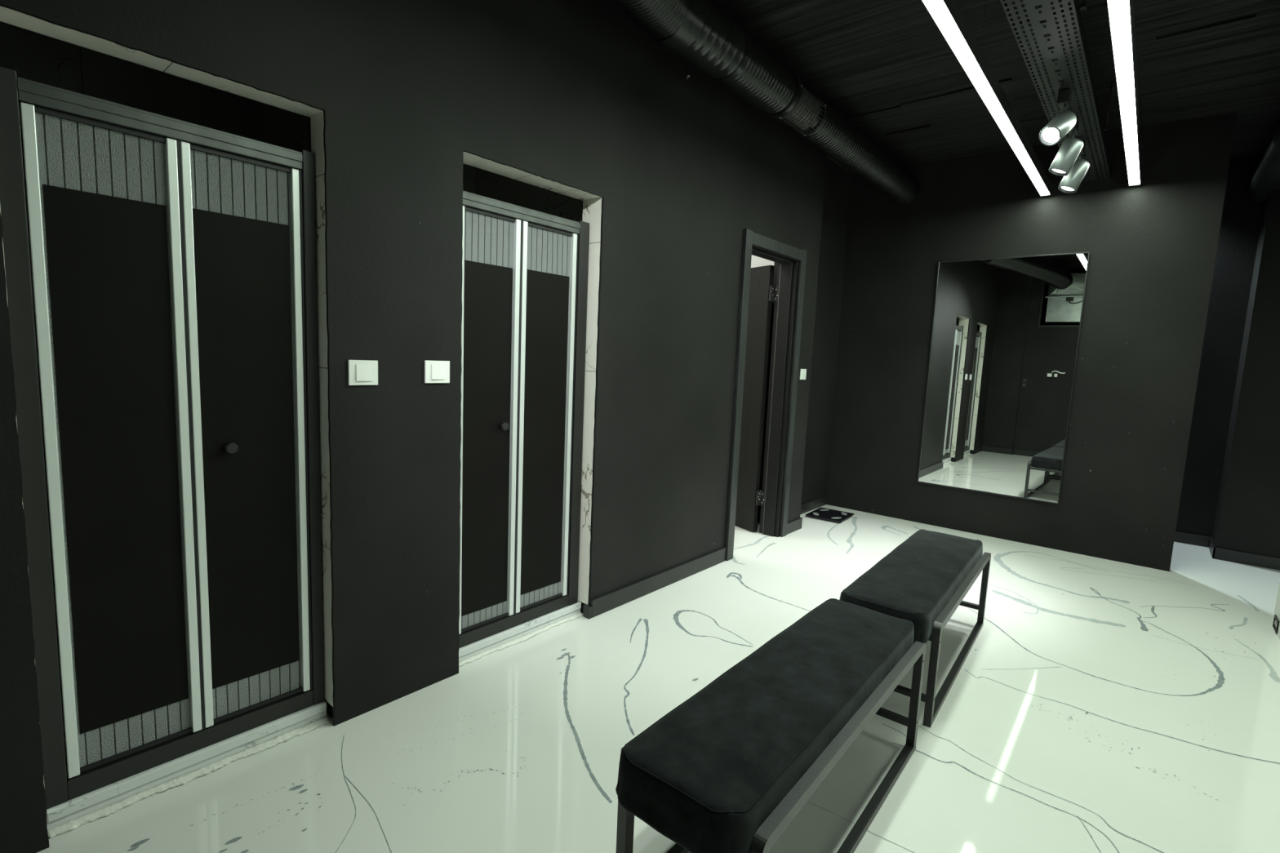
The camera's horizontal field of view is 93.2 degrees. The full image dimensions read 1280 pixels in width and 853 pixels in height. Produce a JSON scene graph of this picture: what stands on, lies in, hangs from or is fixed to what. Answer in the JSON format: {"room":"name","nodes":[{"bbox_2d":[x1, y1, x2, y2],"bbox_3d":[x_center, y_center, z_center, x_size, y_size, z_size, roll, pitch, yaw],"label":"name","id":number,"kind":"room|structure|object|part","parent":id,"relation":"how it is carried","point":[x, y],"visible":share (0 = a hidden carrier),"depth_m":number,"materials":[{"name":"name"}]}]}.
{"room":"locker room","nodes":[
{"label":"locker room","id":0,"kind":"room"},
{"bbox_2d":[0,22,309,648],"bbox_3d":[-1.772,-0.504,2.089,1.150,2.975,1.160,8,9,40],"label":"wall","id":1,"kind":"structure","parent":0,"point":[34,56],"depth_m":2.42,"materials":[{"name":"paint"}]},
{"bbox_2d":[0,0,826,852],"bbox_3d":[-0.303,-0.527,2.825,0.150,2.975,4.880,8,9,40],"label":"wall","id":2,"kind":"structure","parent":0,"point":[576,94],"depth_m":2.25,"materials":[{"name":"black paint"}]},
{"bbox_2d":[0,5,333,822],"bbox_3d":[-1.274,0.008,1.725,0.092,1.956,0.729,8,9,40],"label":"lining","id":3,"kind":"object","parent":2,"relation":"attached to","point":[7,15],"visible":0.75,"depth_m":1.90,"materials":[{"name":"beige stone"}]},
{"bbox_2d":[0,66,324,809],"bbox_3d":[-1.295,0.066,1.747,0.050,1.836,0.699,8,9,40],"label":"shower door","id":4,"kind":"structure","parent":3,"relation":"attached to","point":[165,353],"depth_m":1.69,"materials":[{"name":"glass"}]},
{"bbox_3d":[-1.511,0.086,1.501,0.039,1.836,0.044,8,9,40],"label":"post","id":5,"kind":"part","parent":4,"relation":"part of","materials":[{"name":"silver metal"}]},
{"bbox_3d":[-1.403,0.078,1.639,0.006,1.688,0.259,8,9,40],"label":"door panel","id":6,"kind":"part","parent":4,"relation":"part of","materials":[{"name":"black glass"}]},
{"bbox_3d":[-1.259,-0.807,1.653,0.041,0.052,0.619,8,9,40],"label":"header rail","id":7,"kind":"part","parent":4,"relation":"part of","materials":[{"name":"metal"}]},
{"bbox_3d":[-1.335,0.949,1.856,0.037,0.055,0.619,8,9,40],"label":"rail","id":8,"kind":"part","parent":4,"relation":"part of","materials":[{"name":"metal"}]},
{"bbox_3d":[-1.227,0.064,1.814,0.032,0.035,0.035,8,9,40],"label":"knob","id":9,"kind":"part","parent":4,"relation":"part of","materials":[{"name":"black metal"}]},
{"bbox_3d":[-1.205,0.060,1.873,0.006,1.688,0.266,8,9,40],"label":"door panel","id":10,"kind":"part","parent":4,"relation":"part of","materials":[{"name":"black glass"}]},
{"bbox_3d":[-1.086,0.048,2.003,0.039,1.832,0.036,8,9,40],"label":"post","id":11,"kind":"part","parent":4,"relation":"part of","materials":[{"name":"silver metal"}]},
{"bbox_2d":[347,360,377,385],"bbox_3d":[-0.920,-0.179,2.014,0.015,0.083,0.098,8,9,40],"label":"light switch","id":12,"kind":"object","parent":2,"relation":"attached to","point":[360,372],"visible":1,"depth_m":2.01,"materials":[{"name":"white plastic"}]},
{"bbox_2d":[424,360,449,382],"bbox_3d":[-0.743,-0.200,2.222,0.015,0.082,0.100,8,9,40],"label":"light switch","id":13,"kind":"object","parent":2,"relation":"attached to","point":[435,371],"visible":1,"depth_m":2.22,"materials":[{"name":"white plastic"}]},
{"bbox_2d":[462,151,601,604],"bbox_3d":[-0.504,-0.074,2.657,0.122,1.972,0.768,8,9,40],"label":"lining","id":14,"kind":"object","parent":2,"relation":"attached to","point":[592,204],"visible":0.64,"depth_m":2.88,"materials":[{"name":"beige stone"}]},
{"bbox_2d":[458,190,589,648],"bbox_3d":[-0.518,-0.015,2.665,0.050,1.852,0.724,8,9,40],"label":"shower door","id":15,"kind":"structure","parent":14,"relation":"attached to","point":[525,270],"depth_m":2.65,"materials":[{"name":"glass"}]},
{"bbox_3d":[-0.645,-0.001,2.534,0.006,1.704,0.256,8,9,40],"label":"door panel","id":16,"kind":"part","parent":15,"relation":"part of","materials":[{"name":"black glass"}]},
{"bbox_3d":[-0.581,-0.002,2.577,0.032,0.035,0.035,8,9,40],"label":"knob","id":17,"kind":"part","parent":15,"relation":"part of","materials":[{"name":"black metal"}]},
{"bbox_3d":[-0.568,0.877,2.762,0.037,0.055,0.628,8,9,40],"label":"rail","id":18,"kind":"part","parent":15,"relation":"part of","materials":[{"name":"metal"}]},
{"bbox_3d":[-0.492,-0.896,2.557,0.041,0.052,0.628,8,9,40],"label":"header rail","id":19,"kind":"part","parent":15,"relation":"part of","materials":[{"name":"metal"}]},
{"bbox_3d":[-0.440,-0.020,2.776,0.006,1.704,0.273,8,9,40],"label":"door panel","id":20,"kind":"part","parent":15,"relation":"part of","materials":[{"name":"black glass"}]},
{"bbox_3d":[-0.308,-0.034,2.922,0.039,1.848,0.060,8,9,40],"label":"post","id":21,"kind":"part","parent":15,"relation":"part of","materials":[{"name":"silver metal"}]},
{"bbox_2d":[582,547,725,618],"bbox_3d":[0.136,0.869,3.477,0.044,0.091,1.249,8,9,40],"label":"baseboard","id":22,"kind":"structure","parent":2,"relation":"attached to","point":[600,605],"depth_m":3.35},
{"bbox_2d":[724,228,807,560],"bbox_3d":[0.603,-0.240,4.448,0.822,2.109,0.947,8,9,40],"label":"door","id":23,"kind":"structure","parent":2,"relation":"in","point":[757,291],"depth_m":4.46,"materials":[{"name":"black wood"}]},
{"bbox_3d":[0.627,-0.171,3.861,0.024,2.109,0.075,8,9,40],"label":"casing","id":24,"kind":"part","parent":23,"relation":"part of","materials":[{"name":"black wood"}]},
{"bbox_3d":[1.127,-0.218,4.454,0.022,2.109,0.072,8,9,40],"label":"casing","id":25,"kind":"part","parent":23,"relation":"part of","materials":[{"name":"black wood"}]},
{"bbox_2d":[613,0,919,204],"bbox_3d":[0.534,-1.742,2.887,0.588,0.349,5.513,7,8,33],"label":"ventilation duct","id":26,"kind":"object","parent":2,"relation":"attached to","point":[698,31],"visible":1,"depth_m":3.03,"materials":[{"name":"black metal"}]},
{"bbox_2d":[779,84,826,135],"bbox_3d":[0.930,-1.796,3.447,0.125,0.150,0.330,8,9,40],"label":"grille","id":27,"kind":"object","parent":26,"relation":"attached to","point":[808,113],"depth_m":3.44,"materials":[{"name":"black metal"}]},
{"bbox_2d":[786,517,802,534],"bbox_3d":[1.117,0.764,4.767,0.213,0.087,0.274,8,9,40],"label":"baseboard","id":28,"kind":"structure","parent":2,"relation":"attached to","point":[795,525],"depth_m":4.70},
{"bbox_2d":[800,368,806,379],"bbox_3d":[1.230,-0.393,4.554,0.015,0.080,0.090,8,9,40],"label":"light switch","id":29,"kind":"object","parent":2,"relation":"attached to","point":[802,371],"visible":1,"depth_m":4.54,"materials":[{"name":"white plastic"}]},
{"bbox_2d":[462,163,582,221],"bbox_3d":[-0.960,-0.580,3.049,1.150,2.975,1.120,8,9,40],"label":"wall","id":30,"kind":"structure","parent":0,"point":[476,180],"depth_m":3.42,"materials":[{"name":"paint"}]},
{"bbox_2d":[37,504,1279,852],"bbox_3d":[1.562,1.125,2.704,7.200,0.121,7.200,8,9,40],"label":"floor","id":31,"kind":"structure","parent":0,"point":[1096,704],"depth_m":2.15,"materials":[{"name":"white stone"}]},
{"bbox_2d":[46,701,326,830],"bbox_3d":[-1.354,1.006,1.872,0.104,0.062,0.702,8,9,40],"label":"threshold","id":32,"kind":"object","parent":31,"relation":"on","point":[95,800],"visible":0.43,"depth_m":1.78,"materials":[{"name":"white stone"}]},
{"bbox_2d":[47,715,330,839],"bbox_3d":[-1.306,1.037,1.834,0.036,0.011,0.702,8,9,40],"label":"sealant","id":33,"kind":"structure","parent":31,"relation":"on","point":[106,811],"depth_m":1.78,"materials":[{"name":"white plastic"}]},
{"bbox_2d":[458,601,581,662],"bbox_3d":[-0.573,0.932,2.795,0.104,0.062,0.741,8,9,40],"label":"threshold","id":34,"kind":"object","parent":31,"relation":"on","point":[467,651],"visible":0.3,"depth_m":2.74,"materials":[{"name":"white stone"}]},
{"bbox_2d":[458,612,582,666],"bbox_3d":[-0.525,0.964,2.757,0.036,0.011,0.741,8,9,40],"label":"sealant","id":35,"kind":"structure","parent":31,"relation":"on","point":[525,637],"depth_m":2.73,"materials":[{"name":"white"}]},
{"bbox_2d":[615,598,925,852],"bbox_3d":[0.434,0.900,1.698,0.362,0.461,1.223,8,8,39],"label":"bench","id":36,"kind":"object","parent":31,"relation":"on","point":[729,768],"visible":1,"depth_m":1.42,"materials":[{"name":"black"}]},
{"bbox_3d":[0.322,0.915,1.831,0.026,0.391,1.155,8,8,39],"label":"frame","id":37,"kind":"part","parent":36,"relation":"part of","materials":[{"name":"black metal"}]},
{"bbox_3d":[0.580,0.950,1.621,0.026,0.391,1.155,8,8,39],"label":"frame","id":38,"kind":"part","parent":36,"relation":"part of","materials":[{"name":"black metal"}]},
{"bbox_2d":[805,507,854,522],"bbox_3d":[1.638,0.765,5.216,0.304,0.026,0.356,7,8,37],"label":"bathroom scale","id":39,"kind":"object","parent":31,"relation":"on","point":[833,515],"visible":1,"depth_m":5.18,"materials":[{"name":"black glass"}]},
{"bbox_2d":[839,528,991,728],"bbox_3d":[1.244,0.819,2.697,0.362,0.461,1.279,7,8,37],"label":"bench","id":40,"kind":"object","parent":31,"relation":"on","point":[922,581],"visible":0.92,"depth_m":2.44,"materials":[{"name":"black"}]},
{"bbox_2d":[839,529,982,644],"bbox_3d":[1.237,0.652,2.672,0.327,0.125,1.253,7,8,37],"label":"cushion","id":41,"kind":"object","parent":40,"relation":"on","point":[920,580],"depth_m":2.44,"materials":[{"name":"black fabric"}]},
{"bbox_3d":[1.412,0.867,2.649,0.026,0.391,1.155,7,8,37],"label":"frame","id":42,"kind":"part","parent":40,"relation":"part of","materials":[{"name":"black metal"}]},
{"bbox_2d":[751,254,774,267],"bbox_3d":[-0.109,-0.722,4.594,1.850,2.975,1.950,8,9,40],"label":"wall","id":43,"kind":"structure","parent":0,"point":[756,261],"depth_m":4.80,"materials":[{"name":"white paint"}]},
{"bbox_2d":[757,158,851,523],"bbox_3d":[1.430,-0.722,5.158,0.120,2.975,1.133,8,9,40],"label":"wall","id":44,"kind":"structure","parent":0,"point":[837,180],"depth_m":5.27,"materials":[{"name":"black paint"}]},
{"bbox_2d":[800,495,826,514],"bbox_3d":[1.437,0.718,5.302,0.012,0.084,0.956,8,9,40],"label":"baseboard","id":45,"kind":"structure","parent":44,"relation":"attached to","point":[806,507],"depth_m":5.44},
{"bbox_2d":[709,0,1279,174],"bbox_3d":[1.691,-1.931,2.353,7.200,0.112,7.200,8,9,40],"label":"ceiling","id":46,"kind":"structure","parent":0,"point":[886,67],"depth_m":3.31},
{"bbox_2d":[921,0,1051,195],"bbox_3d":[1.520,-1.737,2.683,0.062,0.387,4.458,8,9,40],"label":"linear light","id":47,"kind":"object","parent":46,"relation":"hanging from","point":[948,15],"visible":1,"depth_m":2.74,"materials":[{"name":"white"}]},
{"bbox_2d":[1000,0,1112,182],"bbox_3d":[1.734,-1.746,2.525,0.246,0.315,4.495,8,9,40],"label":"cable tray","id":48,"kind":"object","parent":46,"relation":"hanging from","point":[1034,18],"visible":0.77,"depth_m":2.66,"materials":[{"name":"black metal"}]},
{"bbox_2d":[1039,88,1076,146],"bbox_3d":[2.022,-1.487,2.919,0.186,0.264,0.098,-1,8,-30],"label":"spotlight","id":49,"kind":"object","parent":48,"relation":"hanging from","point":[1064,121],"visible":1,"depth_m":2.90,"materials":[{"name":"silver metal"}]},
{"bbox_2d":[1048,115,1084,176],"bbox_3d":[2.298,-1.502,3.257,0.146,0.287,0.100,5,7,23],"label":"spotlight","id":50,"kind":"object","parent":48,"relation":"hanging from","point":[1070,148],"visible":0.97,"depth_m":3.23,"materials":[{"name":"silver metal"}]},
{"bbox_2d":[1057,139,1089,193],"bbox_3d":[2.561,-1.527,3.567,0.146,0.287,0.102,4,7,11],"label":"spotlight","id":51,"kind":"object","parent":48,"relation":"hanging from","point":[1070,183],"visible":0.87,"depth_m":3.53,"materials":[{"name":"silver metal"}]},
{"bbox_2d":[1106,0,1142,186],"bbox_3d":[1.906,-1.683,2.360,0.062,0.387,4.458,8,9,40],"label":"linear light","id":52,"kind":"object","parent":46,"relation":"hanging from","point":[1121,12],"visible":1,"depth_m":2.65,"materials":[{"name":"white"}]},
{"bbox_2d":[826,111,1236,571],"bbox_3d":[2.752,-0.619,4.749,2.443,2.975,0.055,8,9,40],"label":"wall","id":53,"kind":"structure","parent":0,"point":[1152,244],"depth_m":4.38,"materials":[{"name":"black paint"}]},
{"bbox_2d":[916,251,1090,504],"bbox_3d":[2.766,-0.382,4.702,0.996,1.825,0.026,8,9,40],"label":"wall mirror","id":54,"kind":"object","parent":53,"relation":"attached to","point":[1005,337],"visible":1,"depth_m":4.67,"materials":[{"name":"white mirror glass"}]},
{"bbox_2d":[1175,153,1279,558],"bbox_3d":[4.410,-0.523,4.525,5.520,2.975,0.475,8,9,40],"label":"wall","id":55,"kind":"structure","parent":0,"point":[1230,495],"depth_m":4.49,"materials":[{"name":"black paint"}]},
{"bbox_2d":[1173,531,1279,570],"bbox_3d":[4.358,0.921,4.608,5.000,0.084,0.388,8,9,40],"label":"baseboard","id":56,"kind":"structure","parent":55,"relation":"attached to","point":[1271,562],"depth_m":4.41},
{"bbox_2d":[1247,120,1279,201],"bbox_3d":[2.914,-1.607,2.427,0.235,0.235,5.250,8,9,40],"label":"ventilation duct","id":57,"kind":"object","parent":55,"relation":"attached to","point":[1265,178],"visible":0.97,"depth_m":3.96,"materials":[{"name":"black metal"}]},
{"bbox_2d":[1271,581,1279,639],"bbox_3d":[2.752,-0.113,0.353,2.448,2.975,5.200,8,9,40],"label":"wall","id":58,"kind":"structure","parent":0,"point":[1277,611],"depth_m":3.22,"materials":[{"name":"white paint"}]},
{"bbox_2d":[1272,614,1279,633],"bbox_3d":[3.349,1.040,3.187,0.008,0.066,0.110,8,9,40],"label":"wall socket","id":59,"kind":"object","parent":58,"relation":"attached to","point":[1276,621],"visible":1,"depth_m":3.18,"materials":[{"name":"grey plastic"}]}
]}

